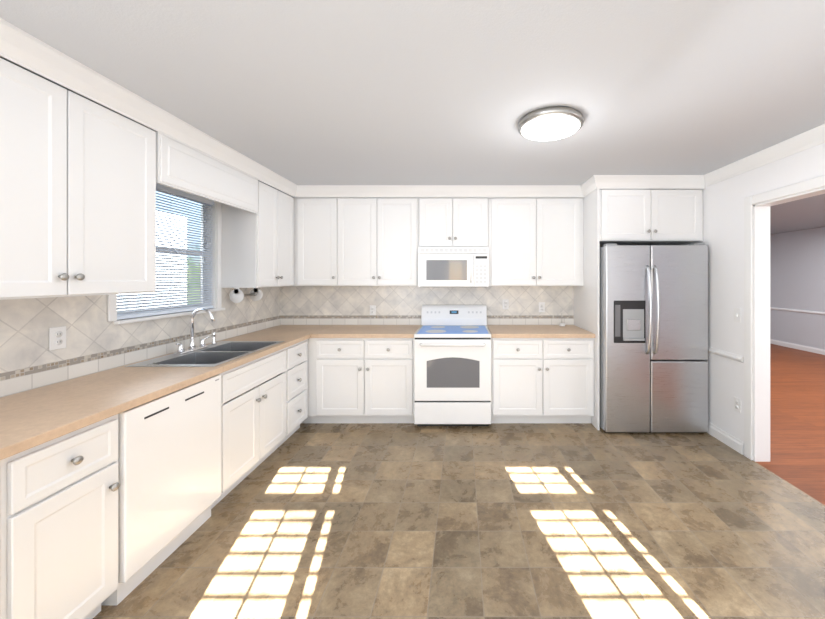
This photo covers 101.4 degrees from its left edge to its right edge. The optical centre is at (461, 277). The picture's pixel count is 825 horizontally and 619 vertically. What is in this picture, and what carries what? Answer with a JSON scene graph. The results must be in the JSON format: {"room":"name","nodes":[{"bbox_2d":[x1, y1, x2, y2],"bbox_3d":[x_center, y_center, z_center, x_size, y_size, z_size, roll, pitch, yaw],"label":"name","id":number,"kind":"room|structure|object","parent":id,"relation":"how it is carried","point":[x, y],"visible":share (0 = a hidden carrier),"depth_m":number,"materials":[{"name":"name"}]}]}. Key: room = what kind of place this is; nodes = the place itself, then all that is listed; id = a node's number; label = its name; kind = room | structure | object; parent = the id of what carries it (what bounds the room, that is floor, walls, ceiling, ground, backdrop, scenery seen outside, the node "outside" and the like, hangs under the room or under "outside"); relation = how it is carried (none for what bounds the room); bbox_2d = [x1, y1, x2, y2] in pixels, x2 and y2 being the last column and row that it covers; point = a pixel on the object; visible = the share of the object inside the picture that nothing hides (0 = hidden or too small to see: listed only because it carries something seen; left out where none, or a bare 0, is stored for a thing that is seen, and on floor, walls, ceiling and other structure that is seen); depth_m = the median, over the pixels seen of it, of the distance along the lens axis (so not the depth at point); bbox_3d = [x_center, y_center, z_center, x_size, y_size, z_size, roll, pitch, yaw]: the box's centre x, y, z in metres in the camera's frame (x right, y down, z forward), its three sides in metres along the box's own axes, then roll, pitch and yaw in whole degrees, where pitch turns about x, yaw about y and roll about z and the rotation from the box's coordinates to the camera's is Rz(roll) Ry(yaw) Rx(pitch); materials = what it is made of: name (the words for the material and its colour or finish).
{"room":"kitchen","nodes":[
{"label":"kitchen","id":0,"kind":"room"},
{"bbox_2d":[0,287,279,397],"bbox_3d":[-2.170,0.245,0.694,0.120,2.430,6.400,0,0,0],"label":"wall","id":1,"kind":"structure","parent":0,"point":[96,341],"depth_m":1.90,"materials":[{"name":"beige tile"}]},
{"bbox_2d":[49,326,65,350],"bbox_3d":[-2.103,0.313,1.745,0.008,0.116,0.072,0,0,0],"label":"electrical outlet","id":2,"kind":"object","parent":1,"relation":"attached to","point":[57,337],"visible":1,"depth_m":1.74,"materials":[{"name":"white plastic"}]},
{"bbox_2d":[0,58,155,299],"bbox_3d":[-1.929,-0.385,1.512,0.358,0.940,0.897,0,0,0],"label":"upper cabinet","id":3,"kind":"object","parent":1,"relation":"attached to","point":[77,195],"visible":1,"depth_m":1.52,"materials":[{"name":"white wood"}]},
{"bbox_2d":[107,183,224,323],"bbox_3d":[-2.144,-0.216,2.468,0.132,0.997,0.958,0,0,0],"label":"window","id":4,"kind":"structure","parent":1,"relation":"in","point":[112,310],"depth_m":2.65,"materials":[{"name":"white"}]},
{"bbox_2d":[117,183,213,319],"bbox_3d":[-2.132,-0.199,2.453,0.040,0.912,0.808,0,0,0],"label":"window blinds","id":5,"kind":"object","parent":4,"relation":"attached to","point":[131,298],"visible":0.65,"depth_m":2.51,"materials":[{"name":"white plastic"}]},
{"bbox_2d":[221,181,293,287],"bbox_3d":[-1.929,-0.385,3.252,0.358,0.940,0.659,0,0,0],"label":"upper cabinet","id":6,"kind":"object","parent":1,"relation":"attached to","point":[257,250],"visible":0.94,"depth_m":2.96,"materials":[{"name":"white wood"}]},
{"bbox_2d":[156,132,257,213],"bbox_3d":[-1.786,-0.708,2.442,0.036,0.295,0.960,0,0,0],"label":"window valance","id":7,"kind":"object","parent":6,"relation":"attached to","point":[182,167],"visible":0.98,"depth_m":2.28,"materials":[{"name":"white wood"}]},
{"bbox_2d":[229,288,262,302],"bbox_3d":[-2.010,0.155,3.132,0.130,0.140,0.296,0,0,0],"label":"paper towel holder","id":8,"kind":"object","parent":6,"relation":"attached to","point":[237,295],"visible":0.98,"depth_m":2.99,"materials":[{"name":"white"}]},
{"bbox_2d":[0,0,824,234],"bbox_3d":[2.390,-1.020,2.734,9.240,0.100,10.720,0,0,0],"label":"ceiling","id":9,"kind":"structure","parent":0,"point":[375,92],"depth_m":1.63,"materials":[{"name":"white paint"}]},
{"bbox_2d":[0,18,299,197],"bbox_3d":[-1.750,-0.912,1.853,0.058,0.115,3.419,0,0,0],"label":"crown molding","id":10,"kind":"structure","parent":9,"relation":"attached to","point":[20,47],"depth_m":1.69,"materials":[{"name":"white wood"}]},
{"bbox_2d":[300,182,587,197],"bbox_3d":[-0.209,-0.912,3.534,3.018,0.115,0.058,0,0,0],"label":"crown molding","id":11,"kind":"structure","parent":9,"relation":"attached to","point":[306,191],"depth_m":3.53,"materials":[{"name":"white wood"}]},
{"bbox_2d":[518,106,583,140],"bbox_3d":[0.546,-0.940,2.077,0.390,0.057,0.390,0,0,0],"label":"ceiling light","id":12,"kind":"object","parent":9,"relation":"attached to","point":[550,123],"visible":1,"depth_m":2.00,"materials":[{"name":"white glass"}]},
{"bbox_2d":[280,195,573,324],"bbox_3d":[0.110,0.245,3.954,4.680,2.430,0.120,0,0,0],"label":"wall","id":13,"kind":"structure","parent":0,"point":[334,305],"depth_m":3.89,"materials":[{"name":"beige tile"}]},
{"bbox_2d":[294,198,418,285],"bbox_3d":[-1.287,-0.385,3.713,1.638,0.940,0.358,0,0,0],"label":"upper cabinet","id":14,"kind":"object","parent":13,"relation":"attached to","point":[356,241],"visible":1,"depth_m":3.57,"materials":[{"name":"white wood"}]},
{"bbox_2d":[370,305,375,314],"bbox_3d":[-1.036,0.375,3.887,0.072,0.116,0.008,0,0,0],"label":"electrical outlet","id":15,"kind":"object","parent":13,"relation":"attached to","point":[372,309],"visible":1,"depth_m":3.89,"materials":[{"name":"white plastic"}]},
{"bbox_2d":[419,198,488,246],"bbox_3d":[-0.090,-0.593,3.713,0.750,0.525,0.358,0,0,0],"label":"upper cabinet","id":16,"kind":"object","parent":13,"relation":"attached to","point":[453,222],"visible":1,"depth_m":3.57,"materials":[{"name":"white wood"}]},
{"bbox_2d":[418,247,488,286],"bbox_3d":[-0.090,-0.115,3.673,0.744,0.424,0.434,0,0,0],"label":"microwave","id":17,"kind":"object","parent":16,"relation":"attached to","point":[453,266],"visible":1,"depth_m":3.49,"materials":[{"name":"white"}]},
{"bbox_2d":[502,299,508,308],"bbox_3d":[0.505,0.306,3.887,0.072,0.116,0.008,0,0,0],"label":"electrical outlet","id":18,"kind":"object","parent":13,"relation":"attached to","point":[505,303],"visible":1,"depth_m":3.89,"materials":[{"name":"white plastic"}]},
{"bbox_2d":[489,198,582,285],"bbox_3d":[0.793,-0.385,3.713,1.010,0.940,0.358,0,0,0],"label":"upper cabinet","id":19,"kind":"object","parent":13,"relation":"attached to","point":[535,241],"visible":1,"depth_m":3.57,"materials":[{"name":"white wood"}]},
{"bbox_2d":[539,302,544,311],"bbox_3d":[0.926,0.340,3.887,0.072,0.116,0.008,0,0,0],"label":"electrical outlet","id":20,"kind":"object","parent":13,"relation":"attached to","point":[541,306],"visible":1,"depth_m":3.89,"materials":[{"name":"white plastic"}]},
{"bbox_2d":[600,189,702,246],"bbox_3d":[1.823,-0.606,3.538,1.006,0.498,0.708,0,0,0],"label":"upper cabinet","id":21,"kind":"object","parent":13,"relation":"attached to","point":[649,217],"visible":0.94,"depth_m":3.22,"materials":[{"name":"white wood"}]},
{"bbox_2d":[93,344,824,618],"bbox_3d":[2.390,1.510,2.734,9.240,0.100,10.720,0,0,0],"label":"floor","id":22,"kind":"structure","parent":0,"point":[415,521],"depth_m":1.95,"materials":[{"name":"tile"}]},
{"bbox_2d":[0,414,119,618],"bbox_3d":[-1.784,1.022,1.282,0.648,0.875,0.376,0,0,0],"label":"base cabinet","id":23,"kind":"object","parent":22,"relation":"on","point":[58,527],"visible":0.98,"depth_m":1.25,"materials":[{"name":"white wood"}]},
{"bbox_2d":[101,374,220,604],"bbox_3d":[-1.794,1.025,1.772,0.627,0.870,0.600,0,0,0],"label":"dishwasher","id":24,"kind":"object","parent":22,"relation":"on","point":[169,468],"visible":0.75,"depth_m":1.68,"materials":[{"name":"white metal"}]},
{"bbox_2d":[211,348,285,508],"bbox_3d":[-1.784,1.022,2.463,0.648,0.875,0.779,0,0,0],"label":"base cabinet","id":25,"kind":"object","parent":22,"relation":"on","point":[253,413],"visible":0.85,"depth_m":2.38,"materials":[{"name":"white wood"}]},
{"bbox_2d":[276,339,307,448],"bbox_3d":[-1.784,1.022,3.063,0.648,0.875,0.418,0,0,0],"label":"drawer stack","id":26,"kind":"object","parent":22,"relation":"on","point":[296,371],"visible":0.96,"depth_m":3.02,"materials":[{"name":"white wood"}]},
{"bbox_2d":[302,338,317,422],"bbox_3d":[-1.765,1.022,3.583,0.681,0.876,0.619,0,0,0],"label":"base cabinet","id":27,"kind":"object","parent":22,"relation":"on","point":[312,417],"depth_m":3.29,"materials":[{"name":"white wood"}]},
{"bbox_2d":[0,308,327,459],"bbox_3d":[-1.790,0.479,2.053,0.636,0.510,3.677,0,0,0],"label":"countertop","id":28,"kind":"structure","parent":27,"relation":"on","point":[32,418],"depth_m":1.68,"materials":[{"name":"beige laminate"}]},
{"bbox_2d":[173,308,216,354],"bbox_3d":[-1.939,0.382,2.527,0.198,0.315,0.410,0,0,0],"label":"faucet","id":29,"kind":"object","parent":28,"relation":"on","point":[203,349],"depth_m":2.48,"materials":[{"name":"silver metal"}]},
{"bbox_2d":[124,341,284,395],"bbox_3d":[-1.792,0.637,2.459,0.545,0.194,0.820,0,0,0],"label":"sink","id":30,"kind":"object","parent":28,"relation":"in","point":[215,354],"depth_m":2.45,"materials":[{"name":"silver metal"}]},
{"bbox_2d":[318,338,413,422],"bbox_3d":[-0.946,1.022,3.583,0.957,0.876,0.619,0,0,0],"label":"base cabinet","id":31,"kind":"object","parent":22,"relation":"on","point":[360,380],"depth_m":3.28,"materials":[{"name":"white wood"}]},
{"bbox_2d":[312,325,421,337],"bbox_3d":[-0.958,0.564,3.567,0.979,0.039,0.647,0,0,0],"label":"countertop","id":32,"kind":"structure","parent":31,"relation":"on","point":[333,331],"depth_m":3.41,"materials":[{"name":"beige laminate"}]},
{"bbox_2d":[414,305,490,425],"bbox_3d":[-0.090,0.885,3.524,0.746,1.150,0.731,0,0,0],"label":"range","id":33,"kind":"object","parent":22,"relation":"on","point":[452,365],"visible":1,"depth_m":3.21,"materials":[{"name":"white metal"}]},
{"bbox_2d":[491,337,593,422],"bbox_3d":[0.793,1.022,3.568,1.010,0.875,0.648,0,0,0],"label":"base cabinet","id":34,"kind":"object","parent":22,"relation":"on","point":[542,380],"visible":1,"depth_m":3.28,"materials":[{"name":"white wood"}]},
{"bbox_2d":[487,325,594,337],"bbox_3d":[0.793,0.565,3.575,1.010,0.039,0.632,0,0,0],"label":"countertop","id":35,"kind":"structure","parent":34,"relation":"on","point":[533,331],"depth_m":3.41,"materials":[{"name":"beige laminate"}]},
{"bbox_2d":[574,189,599,429],"bbox_3d":[1.310,0.302,3.553,0.019,2.315,0.679,0,0,0],"label":"panel","id":36,"kind":"object","parent":22,"relation":"on","point":[587,305],"visible":0.64,"depth_m":3.34,"materials":[{"name":"white wood"}]},
{"bbox_2d":[600,244,707,432],"bbox_3d":[1.815,0.569,3.452,0.960,1.783,0.823,0,0,0],"label":"refrigerator","id":37,"kind":"object","parent":22,"relation":"on","point":[653,337],"visible":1,"depth_m":3.11,"materials":[{"name":"silver metal"}]},
{"bbox_2d":[680,143,824,441],"bbox_3d":[2.390,0.245,0.694,0.120,2.430,6.400,0,0,0],"label":"wall","id":38,"kind":"structure","parent":0,"point":[723,220],"depth_m":2.91,"materials":[{"name":"white paint"}]},
{"bbox_2d":[588,175,703,189],"bbox_3d":[1.757,-0.912,3.183,1.030,0.115,0.058,0,0,0],"label":"crown molding","id":39,"kind":"structure","parent":38,"relation":"attached to","point":[596,182],"depth_m":3.18,"materials":[{"name":"white wood"}]},
{"bbox_2d":[707,422,743,454],"bbox_3d":[2.321,1.410,0.680,0.014,0.100,6.368,0,0,0],"label":"baseboard","id":40,"kind":"structure","parent":38,"relation":"attached to","point":[732,442],"depth_m":2.93,"materials":[{"name":"white wood"}]},
{"bbox_2d":[708,347,743,361],"bbox_3d":[2.316,0.673,0.680,0.024,0.050,6.368,0,0,0],"label":"trim","id":41,"kind":"structure","parent":38,"relation":"attached to","point":[736,357],"depth_m":2.93,"materials":[{"name":"white wood"}]},
{"bbox_2d":[734,397,740,412],"bbox_3d":[2.323,1.070,2.828,0.008,0.116,0.072,0,0,0],"label":"electrical outlet","id":42,"kind":"object","parent":38,"relation":"attached to","point":[737,404],"visible":1,"depth_m":2.82,"materials":[{"name":"white plastic"}]},
{"bbox_2d":[734,308,740,321],"bbox_3d":[2.321,0.312,2.828,0.014,0.116,0.072,0,0,0],"label":"light switch","id":43,"kind":"object","parent":38,"relation":"attached to","point":[737,314],"visible":1,"depth_m":2.82,"materials":[{"name":"white plastic"}]},
{"bbox_2d":[704,124,824,188],"bbox_3d":[2.303,-0.912,0.354,0.050,0.115,5.716,0,0,0],"label":"crown molding","id":44,"kind":"structure","parent":38,"relation":"attached to","point":[813,137],"depth_m":2.50,"materials":[{"name":"white wood"}]},
{"bbox_2d":[744,175,824,461],"bbox_3d":[2.390,0.402,1.911,0.156,2.117,1.678,0,0,0],"label":"door frame","id":45,"kind":"structure","parent":38,"relation":"attached to","point":[756,327],"depth_m":2.66,"materials":[{"name":"white wood"}]},
{"bbox_2d":[770,227,824,349],"bbox_3d":[6.950,0.245,3.494,0.120,2.430,9.200,0,0,0],"label":"wall","id":46,"kind":"structure","parent":0,"point":[797,270],"depth_m":6.86,"materials":[{"name":"grey paint"}]},
{"bbox_2d":[770,339,824,354],"bbox_3d":[6.881,1.410,3.519,0.014,0.100,8.850,0,0,0],"label":"baseboard","id":47,"kind":"structure","parent":46,"relation":"attached to","point":[800,347],"depth_m":6.84,"materials":[{"name":"white wood"}]},
{"bbox_2d":[770,307,824,314],"bbox_3d":[6.876,0.673,3.519,0.024,0.050,8.850,0,0,0],"label":"trim","id":48,"kind":"structure","parent":46,"relation":"attached to","point":[796,310],"depth_m":6.86,"materials":[{"name":"white wood"}]}
]}

